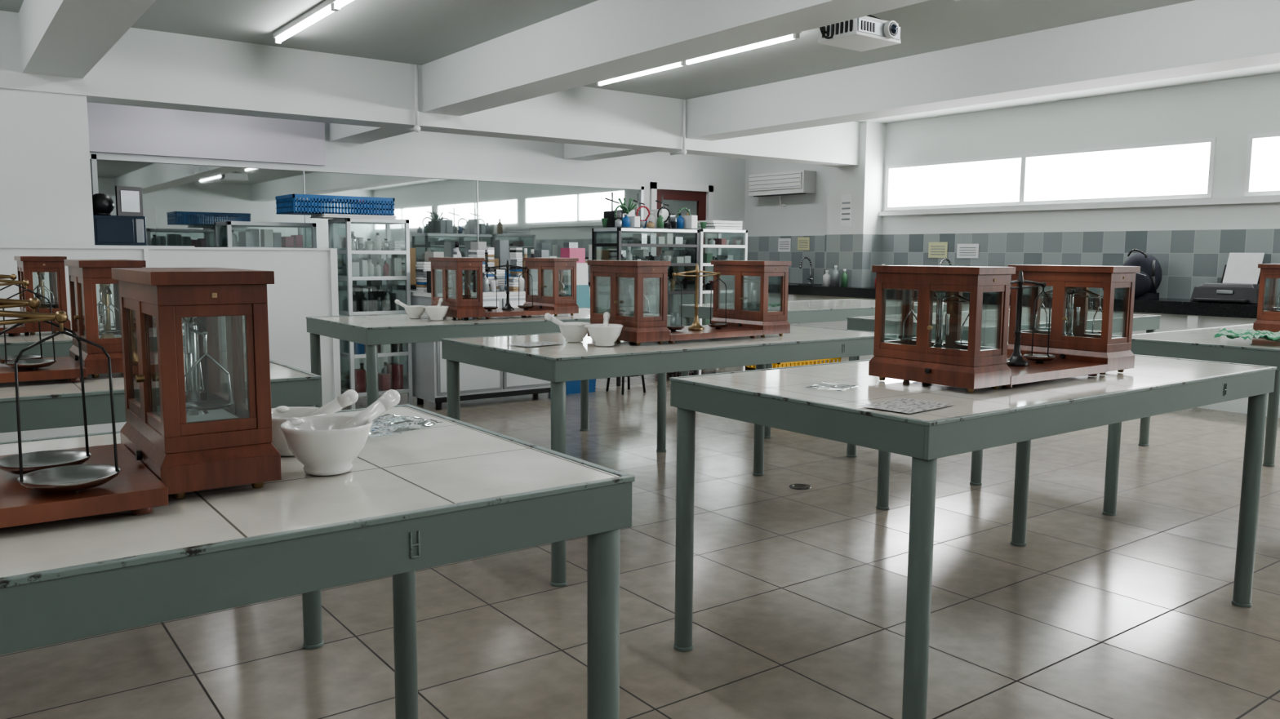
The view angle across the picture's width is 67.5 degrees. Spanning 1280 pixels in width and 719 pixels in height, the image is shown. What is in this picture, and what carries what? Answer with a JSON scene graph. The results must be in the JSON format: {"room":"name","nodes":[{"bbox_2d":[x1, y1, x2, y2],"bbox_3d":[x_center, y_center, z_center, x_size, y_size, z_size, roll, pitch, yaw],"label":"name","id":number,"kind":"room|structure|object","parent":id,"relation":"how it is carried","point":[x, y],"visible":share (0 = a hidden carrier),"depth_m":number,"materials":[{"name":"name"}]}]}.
{"room":"science classroom","nodes":[
{"label":"science classroom","id":0,"kind":"room"},
{"bbox_2d":[0,88,94,246],"bbox_3d":[-5.386,-0.516,5.304,4.120,2.240,0.340,-4,8,-36],"label":"wall","id":1,"kind":"structure","parent":0,"point":[46,193],"depth_m":6.17,"materials":[{"name":"white paint"}]},
{"bbox_2d":[89,159,614,269],"bbox_3d":[-5.194,-1.461,11.750,12.200,2.700,0.200,-4,8,-36],"label":"wall","id":2,"kind":"structure","parent":0,"point":[440,213],"depth_m":13.17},
{"bbox_2d":[191,164,225,191],"bbox_3d":[-5.153,-2.165,11.297,0.366,0.363,0.322,3,7,25],"label":"wall fan","id":3,"kind":"object","parent":2,"relation":"attached to","point":[208,175],"visible":0.87,"depth_m":11.24,"materials":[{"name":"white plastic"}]},
{"bbox_2d":[154,204,279,247],"bbox_3d":[-5.110,-1.597,11.622,1.400,0.500,0.060,-4,8,-36],"label":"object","id":4,"kind":"structure","parent":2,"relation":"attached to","point":[175,225],"depth_m":11.46,"materials":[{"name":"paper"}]},
{"bbox_2d":[89,122,745,303],"bbox_3d":[-3.460,-1.174,9.268,12.000,2.700,0.120,-4,8,-36],"label":"wall","id":5,"kind":"structure","parent":0,"point":[427,152],"depth_m":10.76,"materials":[{"name":"white paint"}]},
{"bbox_2d":[86,102,325,165],"bbox_3d":[-3.993,-2.140,8.644,2.280,0.630,0.060,-4,8,-36],"label":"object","id":6,"kind":"structure","parent":5,"relation":"attached to","point":[112,128],"depth_m":8.65,"materials":[{"name":"white paint"}]},
{"bbox_2d":[89,152,644,248],"bbox_3d":[-3.420,-1.317,9.200,8.600,1.100,0.050,-4,8,-36],"label":"frame","id":7,"kind":"structure","parent":5,"relation":"in","point":[93,157],"depth_m":9.46,"materials":[{"name":"metal"}]},
{"bbox_2d":[649,182,713,314],"bbox_3d":[0.506,-1.171,12.195,1.000,2.100,0.150,-4,8,-36],"label":"door","id":8,"kind":"structure","parent":5,"relation":"in","point":[703,194],"depth_m":12.19,"materials":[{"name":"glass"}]},
{"bbox_2d":[0,360,1279,718],"bbox_3d":[-0.398,0.674,5.489,12.200,0.100,16.300,-4,8,-36],"label":"floor","id":9,"kind":"structure","parent":0,"point":[800,596],"depth_m":3.34,"materials":[{"name":"tile"}]},
{"bbox_2d":[0,323,185,357],"bbox_3d":[-3.048,0.329,4.117,1.926,0.853,0.946,-4,8,-36],"label":"table","id":10,"kind":"object","parent":9,"relation":"on","point":[63,343],"visible":0.02,"depth_m":3.96,"materials":[{"name":"green paint"}]},
{"bbox_2d":[0,256,71,335],"bbox_3d":[-3.022,-0.274,4.131,0.927,0.344,0.364,-4,8,-36],"label":"scale","id":11,"kind":"object","parent":10,"relation":"on","point":[26,265],"visible":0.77,"depth_m":4.24,"materials":[{"name":"brown wood"}]},
{"bbox_2d":[94,244,195,247],"bbox_3d":[-3.706,-0.214,7.131,0.670,1.260,0.490,-4,8,-36],"label":"cupboard","id":12,"kind":"object","parent":9,"relation":"on","point":[95,245],"visible":0.07,"depth_m":6.90,"materials":[{"name":"metal"}]},
{"bbox_2d":[93,214,146,245],"bbox_3d":[-3.794,-0.933,6.940,0.330,0.210,0.336,-4,8,-36],"label":"microwave oven","id":13,"kind":"object","parent":12,"relation":"on","point":[113,230],"visible":0.94,"depth_m":6.81,"materials":[{"name":"grey metal"}]},
{"bbox_2d":[92,193,114,215],"bbox_3d":[-3.856,-1.109,6.846,0.163,0.162,0.167,-4,8,-36],"label":"helmet","id":14,"kind":"object","parent":13,"relation":"on","point":[103,204],"visible":0.78,"depth_m":6.79,"materials":[{"name":"black plastic"}]},
{"bbox_2d":[115,186,143,216],"bbox_3d":[-3.670,-1.138,6.882,0.025,0.209,0.180,5,8,36],"label":"picture frame","id":15,"kind":"object","parent":13,"relation":"on","point":[129,200],"visible":0.93,"depth_m":6.87,"materials":[{"name":"black plastic"}]},
{"bbox_2d":[0,352,324,649],"bbox_3d":[-2.021,0.488,2.746,1.926,0.853,0.946,-4,8,-36],"label":"table","id":16,"kind":"object","parent":9,"relation":"on","point":[51,403],"visible":0.41,"depth_m":2.58,"materials":[{"name":"green paint"}]},
{"bbox_2d":[0,259,146,382],"bbox_3d":[-1.933,-0.110,2.711,0.927,0.345,0.419,-4,8,-36],"label":"scale","id":17,"kind":"object","parent":16,"relation":"on","point":[83,274],"visible":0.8,"depth_m":2.80,"materials":[{"name":"brown wood"}]},
{"bbox_2d":[0,245,341,442],"bbox_3d":[-4.351,-0.064,5.787,5.100,1.250,0.070,-4,8,-36],"label":"partition panel","id":18,"kind":"object","parent":9,"relation":"on","point":[305,285],"visible":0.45,"depth_m":6.99,"materials":[{"name":"white paint"}]},
{"bbox_2d":[214,221,316,248],"bbox_3d":[-2.960,-0.361,7.641,0.670,1.450,0.380,-4,8,-36],"label":"cabinet","id":19,"kind":"object","parent":9,"relation":"on","point":[223,228],"visible":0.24,"depth_m":7.47,"materials":[{"name":"metal"}]},
{"bbox_2d":[231,229,302,247],"bbox_3d":[-2.961,-0.956,7.557,0.532,0.143,0.264,-4,8,-36],"label":"supplies","id":20,"kind":"object","parent":19,"relation":"in","point":[251,237],"visible":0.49,"depth_m":7.51,"materials":[{"name":"paper"}]},
{"bbox_2d":[0,404,635,718],"bbox_3d":[-1.066,0.636,1.471,1.926,0.853,0.946,-4,8,-36],"label":"table","id":21,"kind":"object","parent":9,"relation":"on","point":[452,491],"visible":0.88,"depth_m":1.41,"materials":[{"name":"green paint"}]},
{"bbox_2d":[0,267,281,528],"bbox_3d":[-1.016,0.046,1.358,0.892,0.345,0.419,-4,8,-36],"label":"scale","id":22,"kind":"object","parent":21,"relation":"on","point":[215,432],"visible":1,"depth_m":1.46,"materials":[{"name":"brown wood"}]},
{"bbox_2d":[271,389,358,456],"bbox_3d":[-0.638,0.114,1.800,0.179,0.118,0.147,-4,8,-36],"label":"mortar","id":23,"kind":"object","parent":21,"relation":"on","point":[281,414],"visible":0.51,"depth_m":1.78,"materials":[{"name":"ceramic"}]},
{"bbox_2d":[280,389,400,475],"bbox_3d":[-0.512,0.126,1.640,0.197,0.130,0.152,-1,6,-13],"label":"mortar","id":24,"kind":"object","parent":21,"relation":"on","point":[325,445],"visible":1,"depth_m":1.60,"materials":[{"name":"ceramic"}]},
{"bbox_2d":[368,413,445,437],"bbox_3d":[-0.551,0.140,2.038,0.180,0.007,0.220,4,7,30],"label":"plastic bag","id":25,"kind":"object","parent":21,"relation":"on","point":[385,424],"visible":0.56,"depth_m":2.05,"materials":[{"name":"clear plastic"}]},
{"bbox_2d":[328,217,413,409],"bbox_3d":[-2.144,-0.369,7.624,0.500,1.480,0.420,-4,8,-36],"label":"cabinet","id":26,"kind":"object","parent":9,"relation":"on","point":[339,229],"visible":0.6,"depth_m":7.49,"materials":[{"name":"metal"}]},
{"bbox_2d":[310,213,396,219],"bbox_3d":[-2.222,-1.106,7.424,0.573,0.026,0.310,-4,8,-36],"label":"paper stack","id":27,"kind":"object","parent":26,"relation":"on","point":[317,215],"visible":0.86,"depth_m":7.29,"materials":[{"name":"white paper"}]},
{"bbox_2d":[275,193,395,215],"bbox_3d":[-2.361,-1.194,7.429,0.780,0.140,0.440,-4,8,-36],"label":"plastic basket","id":28,"kind":"object","parent":27,"relation":"on","point":[307,204],"visible":0.93,"depth_m":7.26,"materials":[{"name":"plastic"}]},
{"bbox_2d":[351,231,403,392],"bbox_3d":[-2.144,-0.389,7.622,0.391,1.252,0.340,-4,8,-36],"label":"supplies","id":29,"kind":"object","parent":26,"relation":"in","point":[365,299],"visible":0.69,"depth_m":7.56,"materials":[{"name":"red plastic"}]},
{"bbox_2d":[354,281,590,373],"bbox_3d":[-1.557,-0.372,10.316,4.000,0.900,0.470,-4,8,-36],"label":"bench","id":30,"kind":"object","parent":9,"relation":"on","point":[413,288],"visible":0.02,"depth_m":9.37,"materials":[{"name":"black stone"}]},
{"bbox_2d":[351,240,644,285],"bbox_3d":[-1.553,-1.047,10.232,3.867,0.458,0.303,-4,8,-36],"label":"supplies","id":31,"kind":"object","parent":30,"relation":"on","point":[500,246],"visible":0.19,"depth_m":10.13,"materials":[{"name":"white plastic"}]},
{"bbox_2d":[410,290,551,409],"bbox_3d":[-1.240,-0.108,7.911,1.200,0.910,0.470,-4,8,-36],"label":"storage cabinet","id":32,"kind":"object","parent":9,"relation":"on","point":[428,366],"visible":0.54,"depth_m":7.63,"materials":[{"name":"metal"}]},
{"bbox_2d":[415,247,527,293],"bbox_3d":[-1.253,-0.738,7.835,1.088,0.357,0.360,-4,8,-36],"label":"supplies","id":33,"kind":"object","parent":32,"relation":"on","point":[423,271],"visible":0.54,"depth_m":7.86,"materials":[{"name":"white plastic"}]},
{"bbox_2d":[306,307,671,452],"bbox_3d":[-0.866,0.165,5.732,1.926,0.853,0.946,-4,8,-36],"label":"table","id":34,"kind":"object","parent":9,"relation":"on","point":[370,331],"visible":0.66,"depth_m":5.22,"materials":[{"name":"green paint"}]},
{"bbox_2d":[394,299,425,318],"bbox_3d":[-1.290,-0.287,5.421,0.160,0.107,0.135,-4,8,-36],"label":"mortar","id":35,"kind":"object","parent":34,"relation":"on","point":[412,311],"visible":0.94,"depth_m":5.40,"materials":[{"name":"ceramic"}]},
{"bbox_2d":[422,297,448,320],"bbox_3d":[-1.115,-0.279,5.315,0.137,0.118,0.178,4,7,31],"label":"mortar","id":36,"kind":"object","parent":34,"relation":"on","point":[436,313],"visible":1,"depth_m":5.26,"materials":[{"name":"ceramic"}]},
{"bbox_2d":[428,257,578,319],"bbox_3d":[-0.799,-0.427,5.641,0.807,0.344,0.364,-4,8,-36],"label":"scale","id":37,"kind":"object","parent":34,"relation":"on","point":[550,283],"visible":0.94,"depth_m":5.57,"materials":[{"name":"brown wood"}]},
{"bbox_2d":[565,378,595,394],"bbox_3d":[-0.608,-0.045,8.511,0.360,0.660,0.360,-4,8,-36],"label":"plastic bin","id":38,"kind":"object","parent":9,"relation":"on","point":[571,387],"visible":0.14,"depth_m":8.39,"materials":[{"name":"blue plastic"}]},
{"bbox_2d":[560,248,590,307],"bbox_3d":[-0.597,-0.676,8.440,0.250,0.609,0.250,-4,8,-36],"label":"storage boxes","id":39,"kind":"object","parent":38,"relation":"on","point":[583,296],"visible":0.38,"depth_m":8.38,"materials":[{"name":"cardboard"}]},
{"bbox_2d":[605,374,645,394],"bbox_3d":[-0.124,0.050,8.508,0.320,0.482,0.320,-4,8,-36],"label":"stool","id":40,"kind":"object","parent":9,"relation":"on","point":[642,375],"visible":0.15,"depth_m":8.50,"materials":[{"name":"black plastic"}]},
{"bbox_2d":[591,227,699,386],"bbox_3d":[0.056,-0.527,9.266,0.960,1.460,0.440,-4,8,-36],"label":"shelving unit","id":41,"kind":"object","parent":9,"relation":"on","point":[606,244],"visible":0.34,"depth_m":9.25,"materials":[{"name":"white metal"}]},
{"bbox_2d":[601,191,742,230],"bbox_3d":[0.316,-1.446,9.355,1.526,0.328,0.400,-4,8,-36],"label":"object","id":42,"kind":"object","parent":41,"relation":"on","point":[660,218],"visible":0.98,"depth_m":9.22,"materials":[{"name":"green plastic"}]},
{"bbox_2d":[621,233,733,325],"bbox_3d":[0.323,-0.594,9.446,1.477,1.287,0.340,-4,8,-36],"label":"supplies","id":43,"kind":"object","parent":41,"relation":"in","point":[673,255],"visible":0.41,"depth_m":9.25,"materials":[{"name":"white plastic"}]},
{"bbox_2d":[440,324,890,586],"bbox_3d":[0.183,0.318,4.415,1.926,0.853,0.946,-4,8,-36],"label":"table","id":44,"kind":"object","parent":9,"relation":"on","point":[558,364],"visible":0.7,"depth_m":3.90,"materials":[{"name":"green paint"}]},
{"bbox_2d":[508,341,564,346],"bbox_3d":[-0.428,-0.064,3.939,0.150,0.001,0.210,6,8,42],"label":"printed sheet","id":45,"kind":"object","parent":44,"relation":"on","point":[539,343],"visible":1,"depth_m":3.94,"materials":[{"name":"white paper"}]},
{"bbox_2d":[544,312,591,342],"bbox_3d":[-0.297,-0.138,4.077,0.183,0.122,0.141,4,7,30],"label":"mortar","id":46,"kind":"object","parent":44,"relation":"on","point":[573,331],"visible":0.98,"depth_m":4.03,"materials":[{"name":"ceramic"}]},
{"bbox_2d":[584,311,623,346],"bbox_3d":[-0.132,-0.123,3.913,0.152,0.130,0.196,4,7,31],"label":"mortar","id":47,"kind":"object","parent":44,"relation":"on","point":[605,335],"visible":1,"depth_m":3.85,"materials":[{"name":"ceramic"}]},
{"bbox_2d":[586,260,791,345],"bbox_3d":[0.228,-0.268,4.271,0.887,0.344,0.364,-4,8,-36],"label":"scale","id":48,"kind":"object","parent":44,"relation":"on","point":[750,297],"visible":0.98,"depth_m":4.16,"materials":[{"name":"brown wood"}]},
{"bbox_2d":[666,370,694,377],"bbox_3d":[0.336,0.029,8.725,0.320,0.482,0.320,-4,8,-36],"label":"stool","id":49,"kind":"object","parent":9,"relation":"on","point":[678,373],"visible":0.21,"depth_m":8.63,"materials":[{"name":"black plastic"}]},
{"bbox_2d":[672,228,747,374],"bbox_3d":[0.706,-0.581,9.747,0.620,1.470,0.440,-4,8,-36],"label":"cabinet","id":50,"kind":"object","parent":9,"relation":"on","point":[737,246],"visible":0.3,"depth_m":9.66,"materials":[{"name":"metal"}]},
{"bbox_2d":[745,357,841,369],"bbox_3d":[1.662,-0.091,10.332,0.950,0.380,0.500,-4,8,-36],"label":"plastic crate","id":51,"kind":"object","parent":9,"relation":"on","point":[810,362],"visible":0.12,"depth_m":10.19,"materials":[{"name":"yellow plastic"}]},
{"bbox_2d":[788,483,811,489],"bbox_3d":[0.851,0.674,5.082,0.120,0.005,0.120,-4,8,-36],"label":"floor drain","id":52,"kind":"object","parent":9,"relation":"on","point":[797,486],"visible":1,"depth_m":5.07,"materials":[{"name":"metal"}]},
{"bbox_2d":[679,298,946,438],"bbox_3d":[1.338,0.005,7.302,1.926,0.853,0.946,-4,8,-36],"label":"table","id":53,"kind":"object","parent":9,"relation":"on","point":[821,310],"visible":0.38,"depth_m":6.87,"materials":[{"name":"green paint"}]},
{"bbox_2d":[669,354,1276,718],"bbox_3d":[1.140,0.464,3.154,1.926,0.853,0.946,-4,8,-36],"label":"table","id":54,"kind":"object","parent":9,"relation":"on","point":[985,418],"visible":0.84,"depth_m":2.68,"materials":[{"name":"green paint"}]},
{"bbox_2d":[803,382,858,391],"bbox_3d":[0.540,0.076,2.697,0.120,0.006,0.140,5,8,36],"label":"plastic bag","id":55,"kind":"object","parent":54,"relation":"on","point":[825,386],"visible":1,"depth_m":2.69,"materials":[{"name":"plastic"}]},
{"bbox_2d":[857,397,953,413],"bbox_3d":[0.666,0.115,2.395,0.210,0.001,0.150,-5,9,-42],"label":"printed sheet","id":56,"kind":"object","parent":54,"relation":"on","point":[908,406],"visible":1,"depth_m":2.39,"materials":[{"name":"white paper"}]},
{"bbox_2d":[868,264,1140,392],"bbox_3d":[1.147,-0.119,2.981,0.887,0.344,0.364,-4,8,-36],"label":"scale","id":57,"kind":"object","parent":54,"relation":"on","point":[1032,354],"visible":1,"depth_m":2.86,"materials":[{"name":"brown wood"}]},
{"bbox_2d":[846,308,1160,485],"bbox_3d":[2.299,0.154,6.019,1.926,0.853,0.946,-4,8,-36],"label":"table","id":58,"kind":"object","parent":9,"relation":"on","point":[1150,323],"visible":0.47,"depth_m":5.75,"materials":[{"name":"green paint"}]},
{"bbox_2d":[787,284,1279,417],"bbox_3d":[5.048,0.004,7.483,0.587,0.865,12.700,-4,8,-36],"label":"countertop","id":59,"kind":"structure","parent":9,"relation":"on","point":[1176,314],"depth_m":7.97,"materials":[{"name":"black stone"}]},
{"bbox_2d":[788,282,821,285],"bbox_3d":[1.844,-0.919,11.627,0.400,0.012,0.600,-4,8,-36],"label":"sink basin","id":60,"kind":"object","parent":59,"relation":"in","point":[789,283],"visible":0.54,"depth_m":11.41,"materials":[{"name":"metal"}]},
{"bbox_2d":[799,257,813,284],"bbox_3d":[2.025,-1.086,11.680,0.216,0.336,0.100,-4,8,-36],"label":"sink faucet","id":61,"kind":"object","parent":59,"relation":"on","point":[803,258],"visible":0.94,"depth_m":11.71,"materials":[{"name":"metal"}]},
{"bbox_2d":[822,264,884,288],"bbox_3d":[3.001,-0.881,10.220,0.292,0.260,2.530,-5,8,-40],"label":"bottles","id":62,"kind":"object","parent":59,"relation":"on","point":[835,275],"visible":0.33,"depth_m":10.96,"materials":[{"name":"teal plastic"}]},
{"bbox_2d":[939,257,951,266],"bbox_3d":[3.219,-0.901,10.086,0.216,0.336,0.100,-4,8,-36],"label":"sink faucet","id":63,"kind":"object","parent":59,"relation":"on","point":[944,259],"visible":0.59,"depth_m":10.05,"materials":[{"name":"metal"}]},
{"bbox_2d":[1102,248,1161,298],"bbox_3d":[4.310,-0.754,8.396,0.308,0.428,0.520,-4,8,-36],"label":"backpack","id":64,"kind":"object","parent":59,"relation":"on","point":[1148,281],"visible":0.6,"depth_m":8.23,"materials":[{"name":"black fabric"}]},
{"bbox_2d":[1190,253,1264,304],"bbox_3d":[4.790,-0.664,7.740,0.480,0.400,0.498,-4,8,-36],"label":"printer","id":65,"kind":"object","parent":59,"relation":"on","point":[1239,283],"visible":0.88,"depth_m":7.77,"materials":[{"name":"black plastic"}]},
{"bbox_2d":[1102,324,1279,515],"bbox_3d":[3.254,0.302,4.744,1.926,0.853,0.946,-4,8,-36],"label":"table","id":66,"kind":"object","parent":9,"relation":"on","point":[1200,344],"visible":0.6,"depth_m":4.42,"materials":[{"name":"green paint"}]},
{"bbox_2d":[1213,327,1279,342],"bbox_3d":[2.778,-0.114,4.251,0.320,0.052,0.400,6,8,42],"label":"striped cloth","id":67,"kind":"object","parent":66,"relation":"on","point":[1251,333],"visible":1,"depth_m":4.20,"materials":[{"name":"green fabric"}]},
{"bbox_2d":[1253,263,1279,332],"bbox_3d":[3.470,-0.304,4.787,0.927,0.344,0.364,-4,8,-36],"label":"scale","id":68,"kind":"object","parent":66,"relation":"on","point":[1268,318],"visible":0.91,"depth_m":4.64,"materials":[{"name":"brown wood"}]},
{"bbox_2d":[0,0,1279,124],"bbox_3d":[-0.380,-2.119,5.179,12.200,0.120,16.300,-4,8,-36],"label":"ceiling","id":69,"kind":"structure","parent":0,"point":[415,32],"depth_m":6.38,"materials":[{"name":"white paint"}]},
{"bbox_2d":[18,0,155,78],"bbox_3d":[-0.506,-1.497,1.769,0.330,0.365,10.900,-4,8,-36],"label":"cross beam","id":70,"kind":"structure","parent":69,"relation":"attached to","point":[59,37],"depth_m":5.04,"materials":[{"name":"white paint"}]},
{"bbox_2d":[272,0,353,44],"bbox_3d":[-1.779,-2.078,5.592,0.050,0.070,2.320,-4,8,-36],"label":"fluorescent ceiling light","id":71,"kind":"object","parent":69,"relation":"attached to","point":[326,7],"visible":1,"depth_m":5.93,"materials":[{"name":"white plastic"}]},
{"bbox_2d":[0,10,859,166],"bbox_3d":[-2.199,-2.088,7.472,12.000,0.470,0.320,-4,8,-36],"label":"beam","id":72,"kind":"structure","parent":69,"relation":"attached to","point":[144,68],"depth_m":7.27,"materials":[{"name":"white paint"}]},
{"bbox_2d":[328,123,412,143],"bbox_3d":[-2.354,-2.263,8.716,0.330,0.400,1.880,-4,8,-36],"label":"cross beam","id":73,"kind":"structure","parent":72,"relation":"attached to","point":[344,133],"depth_m":8.98,"materials":[{"name":"white paint"}]},
{"bbox_2d":[405,64,420,133],"bbox_3d":[-1.816,-2.069,7.630,0.056,0.518,0.228,-4,8,-36],"label":"conduit pipe","id":74,"kind":"object","parent":72,"relation":"attached to","point":[416,128],"depth_m":7.56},
{"bbox_2d":[564,143,657,160],"bbox_3d":[-0.180,-2.427,10.325,0.330,0.400,1.880,-4,8,-36],"label":"cross beam","id":75,"kind":"structure","parent":72,"relation":"attached to","point":[573,152],"depth_m":10.60,"materials":[{"name":"white paint"}]},
{"bbox_2d":[670,99,686,155],"bbox_3d":[0.374,-2.234,9.252,0.056,0.518,0.228,-4,8,-36],"label":"conduit pipe","id":76,"kind":"object","parent":72,"relation":"attached to","point":[683,152],"depth_m":9.18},
{"bbox_2d":[421,0,928,115],"bbox_3d":[1.652,-1.660,3.366,0.330,0.365,10.900,-4,8,-36],"label":"cross beam","id":77,"kind":"structure","parent":69,"relation":"attached to","point":[599,40],"depth_m":5.59,"materials":[{"name":"white paint"}]},
{"bbox_2d":[596,31,800,86],"bbox_3d":[0.339,-2.238,7.160,0.050,0.070,2.320,-4,8,-36],"label":"fluorescent ceiling light","id":78,"kind":"object","parent":69,"relation":"attached to","point":[794,36],"visible":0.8,"depth_m":6.97,"materials":[{"name":"white plastic"}]},
{"bbox_2d":[817,14,901,51],"bbox_3d":[1.085,-1.806,4.802,0.455,0.405,0.308,-4,8,-36],"label":"ceiling projector","id":79,"kind":"object","parent":69,"relation":"attached to","point":[869,32],"depth_m":4.78,"materials":[{"name":"white plastic"}]},
{"bbox_2d":[685,0,1279,141],"bbox_3d":[3.826,-1.824,4.976,0.330,0.365,10.900,-4,8,-36],"label":"cross beam","id":80,"kind":"structure","parent":69,"relation":"attached to","point":[1195,37],"depth_m":6.45,"materials":[{"name":"white paint"}]},
{"bbox_2d":[826,121,885,234],"bbox_3d":[2.470,-1.335,11.075,0.320,2.700,0.550,-4,8,-36],"label":"pillar","id":81,"kind":"structure","parent":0,"point":[864,180],"depth_m":10.80,"materials":[{"name":"white paint"}]},
{"bbox_2d":[840,194,852,226],"bbox_3d":[2.350,-1.702,10.924,0.004,0.360,0.160,-4,8,-36],"label":"paper notice","id":82,"kind":"object","parent":81,"relation":"attached to","point":[846,199],"visible":1,"depth_m":10.92,"materials":[{"name":"white paper"}]},
{"bbox_2d":[614,72,1279,271],"bbox_3d":[4.425,-1.081,8.899,0.200,2.700,16.300,-4,8,-36],"label":"wall","id":83,"kind":"structure","parent":0,"point":[1228,110],"depth_m":9.06,"materials":[{"name":"white paint"}]},
{"bbox_2d":[748,169,816,206],"bbox_3d":[1.765,-2.132,12.010,0.244,0.411,0.970,-4,8,-36],"label":"air conditioner","id":84,"kind":"object","parent":83,"relation":"attached to","point":[795,182],"visible":1,"depth_m":11.83,"materials":[{"name":"white plastic"}]},
{"bbox_2d":[777,238,791,252],"bbox_3d":[1.835,-1.455,12.160,0.004,0.170,0.220,-4,8,-36],"label":"paper notice","id":85,"kind":"object","parent":83,"relation":"attached to","point":[784,244],"visible":1,"depth_m":12.16,"materials":[{"name":"white paper"}]},
{"bbox_2d":[797,237,809,250],"bbox_3d":[2.032,-1.439,11.895,0.004,0.160,0.200,-4,8,-36],"label":"paper notice","id":86,"kind":"object","parent":83,"relation":"attached to","point":[803,243],"visible":1,"depth_m":11.89,"materials":[{"name":"yellow paper"}]},
{"bbox_2d":[928,242,947,257],"bbox_3d":[3.213,-1.182,10.326,0.004,0.170,0.240,-4,8,-36],"label":"paper notice","id":87,"kind":"object","parent":83,"relation":"attached to","point":[935,250],"visible":1,"depth_m":10.32,"materials":[{"name":"yellow paper"}]},
{"bbox_2d":[956,244,978,257],"bbox_3d":[3.434,-1.137,10.032,0.004,0.150,0.260,-4,8,-36],"label":"paper notice","id":88,"kind":"object","parent":83,"relation":"attached to","point":[963,251],"visible":1,"depth_m":10.03,"materials":[{"name":"white paper"}]},
{"bbox_2d":[746,228,1279,302],"bbox_3d":[5.165,-0.728,7.486,0.332,0.600,13.100,-4,8,-36],"label":"tile backsplash","id":89,"kind":"structure","parent":83,"relation":"attached to","point":[1188,260],"depth_m":9.38,"materials":[{"name":"tile"}]},
{"bbox_2d":[884,137,1216,210],"bbox_3d":[3.850,-1.783,9.485,0.100,0.500,3.450,-4,8,-36],"label":"window","id":90,"kind":"structure","parent":83,"relation":"in","point":[1177,169],"depth_m":9.19,"materials":[{"name":"white glass"}]},
{"bbox_2d":[878,196,1279,216],"bbox_3d":[5.960,-1.159,6.589,0.070,0.045,10.800,-4,8,-36],"label":"trim","id":91,"kind":"structure","parent":83,"relation":"attached to","point":[1261,199],"depth_m":8.86,"materials":[{"name":"white paint"}]},
{"bbox_2d":[1244,132,1279,196],"bbox_3d":[6.059,-1.442,6.536,0.100,0.500,3.450,-4,8,-36],"label":"window","id":92,"kind":"structure","parent":83,"relation":"in","point":[1262,176],"depth_m":7.81,"materials":[{"name":"white glass"}]}
]}

